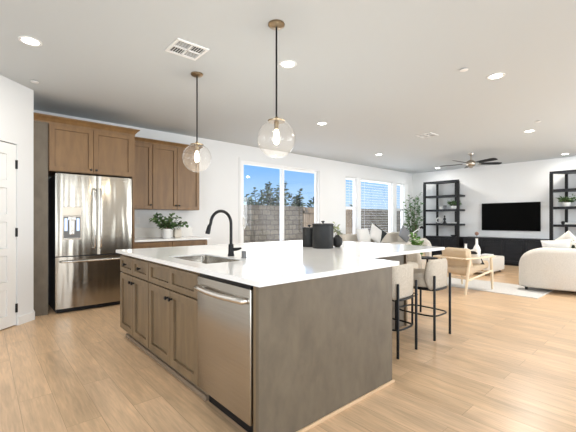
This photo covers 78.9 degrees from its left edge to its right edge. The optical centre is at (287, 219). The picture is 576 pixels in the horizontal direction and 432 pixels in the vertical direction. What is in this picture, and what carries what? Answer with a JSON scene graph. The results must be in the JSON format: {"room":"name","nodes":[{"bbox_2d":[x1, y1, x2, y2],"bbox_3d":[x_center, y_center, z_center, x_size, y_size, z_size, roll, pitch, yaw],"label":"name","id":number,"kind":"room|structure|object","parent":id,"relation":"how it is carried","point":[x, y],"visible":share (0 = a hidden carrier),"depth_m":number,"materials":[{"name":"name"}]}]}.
{"room":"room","nodes":[
{"label":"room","id":0,"kind":"room"},
{"bbox_2d":[0,75,33,324],"bbox_3d":[-3.284,-0.181,2.475,0.652,2.762,4.886,0,0,-4],"label":"wall","id":1,"kind":"structure","parent":0,"point":[16,100],"depth_m":4.05,"materials":[{"name":"white paint"}]},
{"bbox_2d":[0,141,17,329],"bbox_3d":[-3.102,0.169,3.580,0.106,2.038,0.816,0,0,4],"label":"door","id":2,"kind":"structure","parent":1,"relation":"in","point":[8,162],"depth_m":3.88,"materials":[{"name":"white wood"}]},
{"bbox_2d":[17,311,34,324],"bbox_3d":[-3.079,1.153,4.162,0.082,0.095,0.356,0,0,-13],"label":"baseboard","id":3,"kind":"structure","parent":1,"relation":"attached to","point":[28,317],"depth_m":4.09,"materials":[{"name":"white"}]},
{"bbox_2d":[34,110,412,244],"bbox_3d":[0.191,-0.181,8.374,10.570,2.762,0.140,0,0,-41],"label":"wall","id":4,"kind":"structure","parent":0,"point":[219,182],"depth_m":7.06,"materials":[{"name":"white paint"}]},
{"bbox_2d":[135,217,139,223],"bbox_3d":[-2.530,0.010,5.888,0.072,0.116,0.009,0,0,-41],"label":"outlet plate","id":5,"kind":"object","parent":4,"relation":"attached to","point":[137,219],"visible":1,"depth_m":5.88,"materials":[{"name":"white plastic"}]},
{"bbox_2d":[135,137,152,209],"bbox_3d":[-2.464,-0.743,5.686,0.403,1.135,0.391,0,0,-41],"label":"upper cabinet","id":6,"kind":"object","parent":4,"relation":"attached to","point":[143,146],"visible":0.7,"depth_m":5.62,"materials":[{"name":"brown wood"}]},
{"bbox_2d":[135,227,191,237],"bbox_3d":[-2.262,0.216,6.110,1.265,0.172,0.020,0,0,-41],"label":"backsplash","id":7,"kind":"structure","parent":4,"relation":"attached to","point":[139,232],"depth_m":6.04,"materials":[{"name":"white tile"}]},
{"bbox_2d":[148,139,202,210],"bbox_3d":[-1.980,-0.743,6.110,0.880,1.135,0.391,0,0,-41],"label":"upper cabinet","id":8,"kind":"object","parent":4,"relation":"attached to","point":[174,186],"visible":0.96,"depth_m":5.94,"materials":[{"name":"brown wood"}]},
{"bbox_2d":[241,160,318,242],"bbox_3d":[-0.116,-0.022,8.057,2.350,2.445,0.171,0,0,-41],"label":"door","id":9,"kind":"structure","parent":4,"relation":"in","point":[243,162],"depth_m":8.04,"materials":[{"name":"white plastic"}]},
{"bbox_2d":[239,157,320,242],"bbox_3d":[-0.090,-0.048,8.027,2.450,2.495,0.012,0,0,-41],"label":"trim","id":10,"kind":"structure","parent":4,"relation":"attached to","point":[240,158],"depth_m":7.65,"materials":[{"name":"white paint"}]},
{"bbox_2d":[346,178,355,233],"bbox_3d":[1.696,-0.320,9.721,0.510,1.720,0.080,0,0,-41],"label":"window","id":11,"kind":"structure","parent":4,"relation":"in","point":[353,208],"depth_m":9.85,"materials":[{"name":"white plastic"}]},
{"bbox_2d":[346,177,355,207],"bbox_3d":[1.741,-0.762,9.671,0.430,0.825,0.044,0,0,-41],"label":"window blind","id":12,"kind":"object","parent":11,"relation":"attached to","point":[346,177],"visible":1,"depth_m":9.64,"materials":[{"name":"white plastic"}]},
{"bbox_2d":[361,180,391,231],"bbox_3d":[2.629,-0.320,10.539,1.630,1.720,0.080,0,0,-41],"label":"window","id":13,"kind":"structure","parent":4,"relation":"in","point":[390,186],"depth_m":11.04,"materials":[{"name":"white plastic"}]},
{"bbox_2d":[361,179,391,228],"bbox_3d":[2.673,-0.347,10.488,1.550,1.655,0.044,0,0,-41],"label":"window blind","id":14,"kind":"object","parent":13,"relation":"attached to","point":[365,180],"visible":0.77,"depth_m":10.34,"materials":[{"name":"white plastic"}]},
{"bbox_2d":[356,178,407,233],"bbox_3d":[2.911,-0.320,10.756,2.680,1.720,0.125,0,0,-41],"label":"trim","id":15,"kind":"structure","parent":4,"relation":"attached to","point":[358,180],"depth_m":11.04,"materials":[{"name":"white paint"}]},
{"bbox_2d":[397,185,403,226],"bbox_3d":[3.591,-0.320,11.383,0.490,1.720,0.080,0,0,-41],"label":"window","id":16,"kind":"structure","parent":4,"relation":"in","point":[402,186],"depth_m":11.51,"materials":[{"name":"white plastic"}]},
{"bbox_2d":[397,183,403,208],"bbox_3d":[3.635,-0.762,11.332,0.410,0.825,0.044,0,0,-41],"label":"window blind","id":17,"kind":"object","parent":16,"relation":"attached to","point":[398,184],"visible":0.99,"depth_m":11.27,"materials":[{"name":"white plastic"}]},
{"bbox_2d":[0,0,575,173],"bbox_3d":[1.985,-1.632,4.069,13.850,0.140,9.000,0,0,-41],"label":"ceiling","id":18,"kind":"structure","parent":0,"point":[380,74],"depth_m":3.66,"materials":[{"name":"grey paint"}]},
{"bbox_2d":[18,36,42,46],"bbox_3d":[-2.247,-1.559,3.054,0.176,0.006,0.176,0,0,-41],"label":"recessed light","id":19,"kind":"object","parent":18,"relation":"in","point":[31,41],"visible":1,"depth_m":3.05,"materials":[{"name":"white"}]},
{"bbox_2d":[165,38,208,60],"bbox_3d":[-0.923,-1.555,3.200,0.300,0.012,0.280,0,0,-41],"label":"ceiling vent","id":20,"kind":"object","parent":18,"relation":"in","point":[180,47],"visible":1,"depth_m":3.20,"materials":[{"name":"white metal"}]},
{"bbox_2d":[182,71,211,171],"bbox_3d":[-0.973,-1.036,3.744,0.304,1.050,0.304,0,0,-41],"label":"pendant lamp","id":21,"kind":"object","parent":18,"relation":"hanging from","point":[195,74],"visible":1,"depth_m":3.74,"materials":[{"name":"clear glass"}]},
{"bbox_2d":[257,19,294,157],"bbox_3d":[-0.092,-1.028,2.789,0.304,1.067,0.304,0,0,-41],"label":"pendant lamp","id":22,"kind":"object","parent":18,"relation":"hanging from","point":[276,24],"visible":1,"depth_m":2.78,"materials":[{"name":"clear glass"}]},
{"bbox_2d":[274,121,278,128],"bbox_3d":[-0.092,-0.752,2.789,0.038,0.059,0.038,0,0,-41],"label":"socket","id":23,"kind":"object","parent":22,"relation":"attached to","point":[276,123],"depth_m":2.77,"materials":[{"name":"gold metal"}]},
{"bbox_2d":[279,60,296,67],"bbox_3d":[0.000,-1.559,3.505,0.176,0.006,0.176,0,0,-41],"label":"recessed light","id":24,"kind":"object","parent":18,"relation":"in","point":[286,63],"visible":1,"depth_m":3.50,"materials":[{"name":"white"}]},
{"bbox_2d":[415,132,438,137],"bbox_3d":[2.554,-1.555,6.430,0.310,0.012,0.290,0,0,-41],"label":"ceiling vent","id":25,"kind":"object","parent":18,"relation":"in","point":[430,134],"visible":1,"depth_m":6.43,"materials":[{"name":"white metal"}]},
{"bbox_2d":[439,153,501,167],"bbox_3d":[4.256,-1.391,8.214,1.325,0.341,1.340,0,0,-41],"label":"ceiling fan","id":26,"kind":"object","parent":18,"relation":"hanging from","point":[470,163],"visible":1,"depth_m":8.15,"materials":[{"name":"silver metal"}]},
{"bbox_2d":[487,73,504,79],"bbox_3d":[2.256,-1.559,3.797,0.176,0.006,0.176,0,0,-41],"label":"recessed light","id":27,"kind":"object","parent":18,"relation":"in","point":[494,76],"visible":1,"depth_m":3.80,"materials":[{"name":"white"}]},
{"bbox_2d":[0,264,575,431],"bbox_3d":[1.985,1.240,4.069,13.850,0.080,9.000,0,0,-41],"label":"floor","id":28,"kind":"structure","parent":0,"point":[506,363],"depth_m":2.68,"materials":[{"name":"brown wood"}]},
{"bbox_2d":[34,121,47,315],"bbox_3d":[-3.349,-0.015,4.667,0.162,2.430,0.745,0,0,-41],"label":"panel","id":29,"kind":"object","parent":28,"relation":"on","point":[40,128],"visible":0.57,"depth_m":4.39,"materials":[{"name":"brown wood"}]},
{"bbox_2d":[34,112,139,248],"bbox_3d":[-2.910,-0.060,5.009,1.270,2.520,0.811,0,0,-41],"label":"tall cabinet","id":30,"kind":"object","parent":28,"relation":"on","point":[78,147],"visible":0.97,"depth_m":4.74,"materials":[{"name":"brown wood"}]},
{"bbox_2d":[48,173,131,312],"bbox_3d":[-2.817,0.291,4.993,0.928,1.793,0.838,0,0,-41],"label":"refrigerator","id":31,"kind":"object","parent":28,"relation":"on","point":[90,217],"visible":0.96,"depth_m":4.67,"materials":[{"name":"grey metal"}]},
{"bbox_2d":[120,254,156,359],"bbox_3d":[-1.229,0.766,3.441,0.631,0.867,0.805,0,0,-41],"label":"base cabinet","id":32,"kind":"object","parent":28,"relation":"on","point":[134,276],"visible":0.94,"depth_m":3.22,"materials":[{"name":"brown wood"}]},
{"bbox_2d":[135,241,171,248],"bbox_3d":[-2.284,0.767,5.651,0.618,0.866,0.651,0,0,-41],"label":"base cabinet","id":33,"kind":"object","parent":28,"relation":"on","point":[155,244],"visible":0.14,"depth_m":5.44,"materials":[{"name":"brown wood"}]},
{"bbox_2d":[135,227,209,241],"bbox_3d":[-2.044,0.231,5.872,1.280,0.202,0.665,0,0,-41],"label":"countertop","id":34,"kind":"structure","parent":33,"relation":"on","point":[141,234],"depth_m":5.96,"materials":[{"name":"white stone"}]},
{"bbox_2d":[149,212,188,237],"bbox_3d":[-1.984,0.085,5.853,0.704,0.433,0.318,0,0,-41],"label":"potted plant","id":35,"kind":"object","parent":34,"relation":"on","point":[169,225],"visible":1,"depth_m":5.78,"materials":[{"name":"green plant"}]},
{"bbox_2d":[173,228,181,237],"bbox_3d":[-1.911,0.222,6.039,0.120,0.158,0.100,0,0,-41],"label":"jar","id":36,"kind":"object","parent":34,"relation":"on","point":[177,233],"visible":0.93,"depth_m":6.00,"materials":[{"name":"beige ceramic"}]},
{"bbox_2d":[149,261,208,400],"bbox_3d":[-0.667,0.766,2.800,0.631,0.867,0.890,0,0,-41],"label":"base cabinet","id":37,"kind":"object","parent":28,"relation":"on","point":[173,298],"visible":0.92,"depth_m":2.57,"materials":[{"name":"brown wood"}]},
{"bbox_2d":[172,239,206,246],"bbox_3d":[-1.817,0.767,6.061,0.620,0.866,0.651,0,0,-41],"label":"base cabinet","id":38,"kind":"object","parent":28,"relation":"on","point":[204,241],"visible":0.13,"depth_m":5.83,"materials":[{"name":"brown wood"}]},
{"bbox_2d":[194,273,252,431],"bbox_3d":[-0.196,0.769,2.211,0.639,0.862,0.592,0,0,-41],"label":"dishwasher","id":39,"kind":"object","parent":28,"relation":"on","point":[225,307],"visible":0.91,"depth_m":1.99,"materials":[{"name":"silver metal"}]},
{"bbox_2d":[253,267,394,431],"bbox_3d":[0.305,0.766,2.201,1.238,0.867,0.060,0,0,-41],"label":"island end panel","id":40,"kind":"object","parent":28,"relation":"on","point":[322,346],"visible":0.88,"depth_m":2.08,"materials":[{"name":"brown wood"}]},
{"bbox_2d":[339,232,425,244],"bbox_3d":[2.718,0.785,9.716,3.000,0.830,0.935,0,0,-41],"label":"sofa","id":41,"kind":"object","parent":28,"relation":"on","point":[390,237],"visible":0.15,"depth_m":10.11,"materials":[{"name":"beige fabric"}]},
{"bbox_2d":[356,228,370,242],"bbox_3d":[1.952,0.430,9.027,0.199,0.427,0.560,0,0,45],"label":"throw pillow","id":42,"kind":"object","parent":41,"relation":"on","point":[363,235],"visible":0.84,"depth_m":8.91,"materials":[{"name":"white fabric"}]},
{"bbox_2d":[370,223,381,242],"bbox_3d":[2.341,0.380,9.342,0.622,0.613,0.182,0,0,-39],"label":"throw pillow","id":43,"kind":"object","parent":41,"relation":"on","point":[375,232],"visible":0.96,"depth_m":9.26,"materials":[{"name":"white fabric"}]},
{"bbox_2d":[369,224,386,242],"bbox_3d":[2.433,0.400,9.556,0.590,0.582,0.158,0,0,-9],"label":"throw pillow","id":44,"kind":"object","parent":41,"relation":"on","point":[383,232],"visible":0.2,"depth_m":9.54,"materials":[{"name":"grey fabric"}]},
{"bbox_2d":[399,225,409,241],"bbox_3d":[3.396,0.410,10.187,0.558,0.549,0.180,0,0,-31],"label":"throw pillow","id":45,"kind":"object","parent":41,"relation":"on","point":[404,232],"visible":0.97,"depth_m":10.10,"materials":[{"name":"grey fabric"}]},
{"bbox_2d":[373,254,406,328],"bbox_3d":[0.304,0.766,4.151,1.370,0.867,1.640,0,0,-41],"label":"bar cabinet","id":46,"kind":"object","parent":28,"relation":"on","point":[402,259],"visible":0.11,"depth_m":3.93,"materials":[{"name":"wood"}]},
{"bbox_2d":[116,240,444,286],"bbox_3d":[0.132,0.317,3.588,2.870,0.030,2.440,0,0,-41],"label":"countertop","id":47,"kind":"structure","parent":46,"relation":"on","point":[276,262],"depth_m":2.75,"materials":[{"name":"white stone"}]},
{"bbox_2d":[173,255,240,263],"bbox_3d":[-0.650,0.418,2.762,0.333,0.215,0.648,0,0,-41],"label":"sink","id":48,"kind":"object","parent":47,"relation":"in","point":[206,259],"visible":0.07,"depth_m":3.02,"materials":[{"name":"metal"}]},
{"bbox_2d":[205,210,241,255],"bbox_3d":[-0.537,0.108,2.884,0.309,0.387,0.085,0,0,-31],"label":"kitchen faucet","id":49,"kind":"object","parent":47,"relation":"on","point":[231,249],"visible":0.99,"depth_m":2.92,"materials":[{"name":"black metal"}]},
{"bbox_2d":[241,251,246,257],"bbox_3d":[-0.350,0.274,2.782,0.044,0.055,0.044,0,0,-41],"label":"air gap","id":50,"kind":"object","parent":47,"relation":"on","point":[243,252],"visible":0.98,"depth_m":2.77,"materials":[{"name":"grey metal"}]},
{"bbox_2d":[302,225,311,246],"bbox_3d":[0.242,0.176,3.956,0.161,0.250,0.161,0,0,-41],"label":"canister","id":51,"kind":"object","parent":47,"relation":"on","point":[306,231],"visible":0.69,"depth_m":3.89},
{"bbox_2d":[312,221,333,248],"bbox_3d":[0.377,0.154,3.776,0.233,0.295,0.233,0,0,-41],"label":"canister","id":52,"kind":"object","parent":47,"relation":"on","point":[322,233],"visible":0.99,"depth_m":3.68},
{"bbox_2d":[333,222,342,246],"bbox_3d":[0.544,0.159,3.935,0.153,0.286,0.120,0,0,-41],"label":"potted plant","id":53,"kind":"object","parent":47,"relation":"on","point":[338,241],"visible":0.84,"depth_m":3.91,"materials":[{"name":"green plant"}]},
{"bbox_2d":[392,263,417,358],"bbox_3d":[0.918,0.800,3.298,0.431,0.800,0.468,0,0,-43],"label":"counter stool","id":54,"kind":"object","parent":28,"relation":"on","point":[402,275],"visible":0.42,"depth_m":3.11,"materials":[{"name":"fabric"}]},
{"bbox_2d":[403,192,423,236],"bbox_3d":[3.954,0.171,10.943,0.661,2.058,0.628,0,0,-19],"label":"indoor tree","id":55,"kind":"object","parent":28,"relation":"on","point":[413,214],"visible":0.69,"depth_m":10.85,"materials":[{"name":"green plant"}]},
{"bbox_2d":[407,253,421,311],"bbox_3d":[1.457,0.800,4.550,0.468,0.800,0.431,0,0,-41],"label":"counter stool","id":56,"kind":"object","parent":28,"relation":"on","point":[415,259],"visible":0.08,"depth_m":4.54,"materials":[{"name":"fabric"}]},
{"bbox_2d":[408,232,425,268],"bbox_3d":[2.594,0.726,7.022,0.340,0.949,0.370,0,0,-41],"label":"potted plant","id":57,"kind":"object","parent":28,"relation":"on","point":[414,242],"visible":0.3,"depth_m":6.99,"materials":[{"name":"green plant"}]},
{"bbox_2d":[406,239,431,260],"bbox_3d":[2.954,0.819,8.006,0.620,0.767,0.600,0,0,39],"label":"barrel chair","id":58,"kind":"object","parent":28,"relation":"on","point":[426,242],"visible":0.2,"depth_m":7.98,"materials":[{"name":"beige fabric"}]},
{"bbox_2d":[395,258,450,340],"bbox_3d":[1.439,0.800,3.755,0.431,0.800,0.468,0,0,-40],"label":"counter stool","id":59,"kind":"object","parent":28,"relation":"on","point":[433,277],"visible":0.81,"depth_m":3.57,"materials":[{"name":"fabric"}]},
{"bbox_2d":[421,256,437,263],"bbox_3d":[2.554,0.941,6.416,0.360,0.518,0.360,0,0,-41],"label":"side table","id":60,"kind":"object","parent":28,"relation":"on","point":[422,257],"visible":0.39,"depth_m":6.37,"materials":[{"name":"black metal"}]},
{"bbox_2d":[423,179,464,256],"bbox_3d":[4.779,0.007,10.748,0.440,2.385,1.100,0,0,-41],"label":"shelf unit","id":61,"kind":"object","parent":28,"relation":"on","point":[438,241],"visible":0.71,"depth_m":10.62,"materials":[{"name":"black wood"}]},
{"bbox_2d":[447,199,461,208],"bbox_3d":[4.986,-0.482,10.491,0.415,0.317,0.401,0,0,17],"label":"potted plant","id":62,"kind":"object","parent":61,"relation":"on","point":[452,204],"visible":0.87,"depth_m":10.47,"materials":[{"name":"green plant"}]},
{"bbox_2d":[433,247,494,294],"bbox_3d":[3.033,0.839,6.042,0.855,0.729,0.614,0,0,-31],"label":"lounge chair","id":63,"kind":"object","parent":28,"relation":"on","point":[459,260],"visible":0.88,"depth_m":5.85,"materials":[{"name":"brown wood"}]},
{"bbox_2d":[446,247,472,275],"bbox_3d":[2.900,0.704,5.961,0.204,0.459,0.450,0,0,-31],"label":"cushion","id":64,"kind":"object","parent":63,"relation":"on","point":[454,266],"depth_m":5.85,"materials":[{"name":"leather"}]},
{"bbox_2d":[447,260,488,275],"bbox_3d":[3.066,0.807,6.062,0.648,0.216,0.494,0,0,-31],"label":"seat cushion","id":65,"kind":"object","parent":63,"relation":"on","point":[459,267],"depth_m":5.87,"materials":[{"name":"leather"}]},
{"bbox_2d":[471,248,484,264],"bbox_3d":[3.143,0.640,6.002,0.159,0.336,0.402,0,0,-31],"label":"throw pillow","id":66,"kind":"object","parent":63,"relation":"on","point":[474,252],"visible":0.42,"depth_m":5.88,"materials":[{"name":"white fabric"}]},
{"bbox_2d":[478,255,503,274],"bbox_3d":[4.335,1.018,8.191,1.020,0.365,1.000,0,0,-41],"label":"ottoman","id":67,"kind":"object","parent":28,"relation":"on","point":[498,261],"visible":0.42,"depth_m":7.80,"materials":[{"name":"beige fabric"}]},
{"bbox_2d":[473,232,480,255],"bbox_3d":[4.219,0.548,7.823,0.156,0.572,0.156,0,0,-41],"label":"bottle vase","id":68,"kind":"object","parent":67,"relation":"on","point":[476,246],"visible":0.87,"depth_m":7.79,"materials":[{"name":"white ceramic"}]},
{"bbox_2d":[447,277,552,298],"bbox_3d":[3.604,1.193,6.340,1.060,0.012,1.780,0,0,-41],"label":"area rug","id":69,"kind":"object","parent":28,"relation":"on","point":[481,285],"visible":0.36,"depth_m":6.06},
{"bbox_2d":[463,236,548,265],"bbox_3d":[5.872,0.843,9.486,0.462,0.715,2.020,0,0,-41],"label":"media console","id":70,"kind":"object","parent":28,"relation":"on","point":[512,249],"visible":0.6,"depth_m":9.28,"materials":[{"name":"black wood"}]},
{"bbox_2d":[519,247,575,291],"bbox_3d":[5.154,0.831,5.904,2.351,0.738,1.122,0,0,1],"label":"curved sofa","id":71,"kind":"object","parent":28,"relation":"on","point":[543,268],"visible":1,"depth_m":5.68,"materials":[{"name":"beige fabric"}]},
{"bbox_2d":[541,239,571,247],"bbox_3d":[4.570,0.540,5.936,0.461,0.468,0.191,0,0,40],"label":"throw pillow","id":72,"kind":"object","parent":71,"relation":"on","point":[565,243],"visible":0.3,"depth_m":5.88,"materials":[{"name":"white fabric"}]},
{"bbox_2d":[556,230,575,239],"bbox_3d":[4.794,0.460,6.000,0.171,0.582,0.592,0,0,-45],"label":"throw pillow","id":73,"kind":"object","parent":71,"relation":"on","point":[568,235],"visible":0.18,"depth_m":5.94,"materials":[{"name":"beige fabric"}]},
{"bbox_2d":[569,239,575,247],"bbox_3d":[4.787,0.500,5.795,0.494,0.486,0.170,0,0,33],"label":"throw pillow","id":74,"kind":"object","parent":71,"relation":"on","point":[573,242],"visible":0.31,"depth_m":5.76,"materials":[{"name":"white fabric"}]},
{"bbox_2d":[549,169,575,239],"bbox_3d":[6.925,0.007,8.301,0.440,2.385,1.100,0,0,-41],"label":"shelf unit","id":75,"kind":"object","parent":28,"relation":"on","point":[566,190],"visible":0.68,"depth_m":8.54,"materials":[{"name":"black wood"}]},
{"bbox_2d":[557,194,575,206],"bbox_3d":[6.752,-0.479,8.477,0.442,0.310,0.399,0,0,-20],"label":"potted plant","id":76,"kind":"object","parent":75,"relation":"on","point":[565,203],"visible":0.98,"depth_m":8.43,"materials":[{"name":"green plant"}]},
{"bbox_2d":[413,156,575,239],"bbox_3d":[7.085,-0.181,8.634,0.140,2.762,8.840,0,0,-41],"label":"wall","id":77,"kind":"structure","parent":0,"point":[528,181],"depth_m":9.87,"materials":[{"name":"white paint"}]},
{"bbox_2d":[482,202,540,230],"bbox_3d":[6.093,-0.090,9.620,0.053,0.770,1.420,0,0,-41],"label":"television","id":78,"kind":"object","parent":77,"relation":"attached to","point":[517,216],"visible":1,"depth_m":9.54,"materials":[{"name":"black"}]},
{"label":"outside","id":79,"kind":"structure","parent":0,"visible":0},
{"bbox_3d":[-2.466,1.350,28.595,46.000,0.100,33.750,0,0,-41],"label":"ground","id":80,"kind":"structure","parent":79,"visible":0},
{"bbox_2d":[244,187,279,205],"bbox_3d":[-1.247,-0.151,16.718,1.879,2.821,1.873,0,0,-5],"label":"tree","id":81,"kind":"object","parent":80,"relation":"on","point":[250,202],"visible":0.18,"depth_m":16.37,"materials":[{"name":"green plant"}]},
{"bbox_2d":[244,205,302,242],"bbox_3d":[-4.904,0.360,10.596,14.600,1.880,0.240,0,0,-41],"label":"wall","id":82,"kind":"structure","parent":80,"relation":"on","point":[267,218],"depth_m":14.14,"materials":[{"name":"grey brick"}]},
{"bbox_2d":[262,181,289,205],"bbox_3d":[-0.842,-0.518,20.112,2.006,3.552,1.694,0,0,-41],"label":"tree","id":83,"kind":"object","parent":80,"relation":"on","point":[267,187],"visible":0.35,"depth_m":19.83,"materials":[{"name":"green plant"}]},
{"bbox_2d":[284,188,313,207],"bbox_3d":[0.721,-0.229,18.538,2.043,2.976,1.977,0,0,-41],"label":"tree","id":84,"kind":"object","parent":80,"relation":"on","point":[296,202],"visible":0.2,"depth_m":18.69,"materials":[{"name":"green plant"}]},
{"bbox_2d":[303,207,352,233],"bbox_3d":[2.029,0.360,16.569,3.660,1.880,0.080,0,0,-41],"label":"wooden fence","id":85,"kind":"object","parent":80,"relation":"on","point":[308,212],"visible":0.14,"depth_m":15.76,"materials":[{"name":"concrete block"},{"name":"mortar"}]},
{"bbox_2d":[361,209,400,232],"bbox_3d":[10.772,0.360,24.344,19.700,1.880,0.240,0,0,-41],"label":"wall","id":86,"kind":"structure","parent":80,"relation":"on","point":[382,214],"depth_m":19.09,"materials":[{"name":"grey brick"}]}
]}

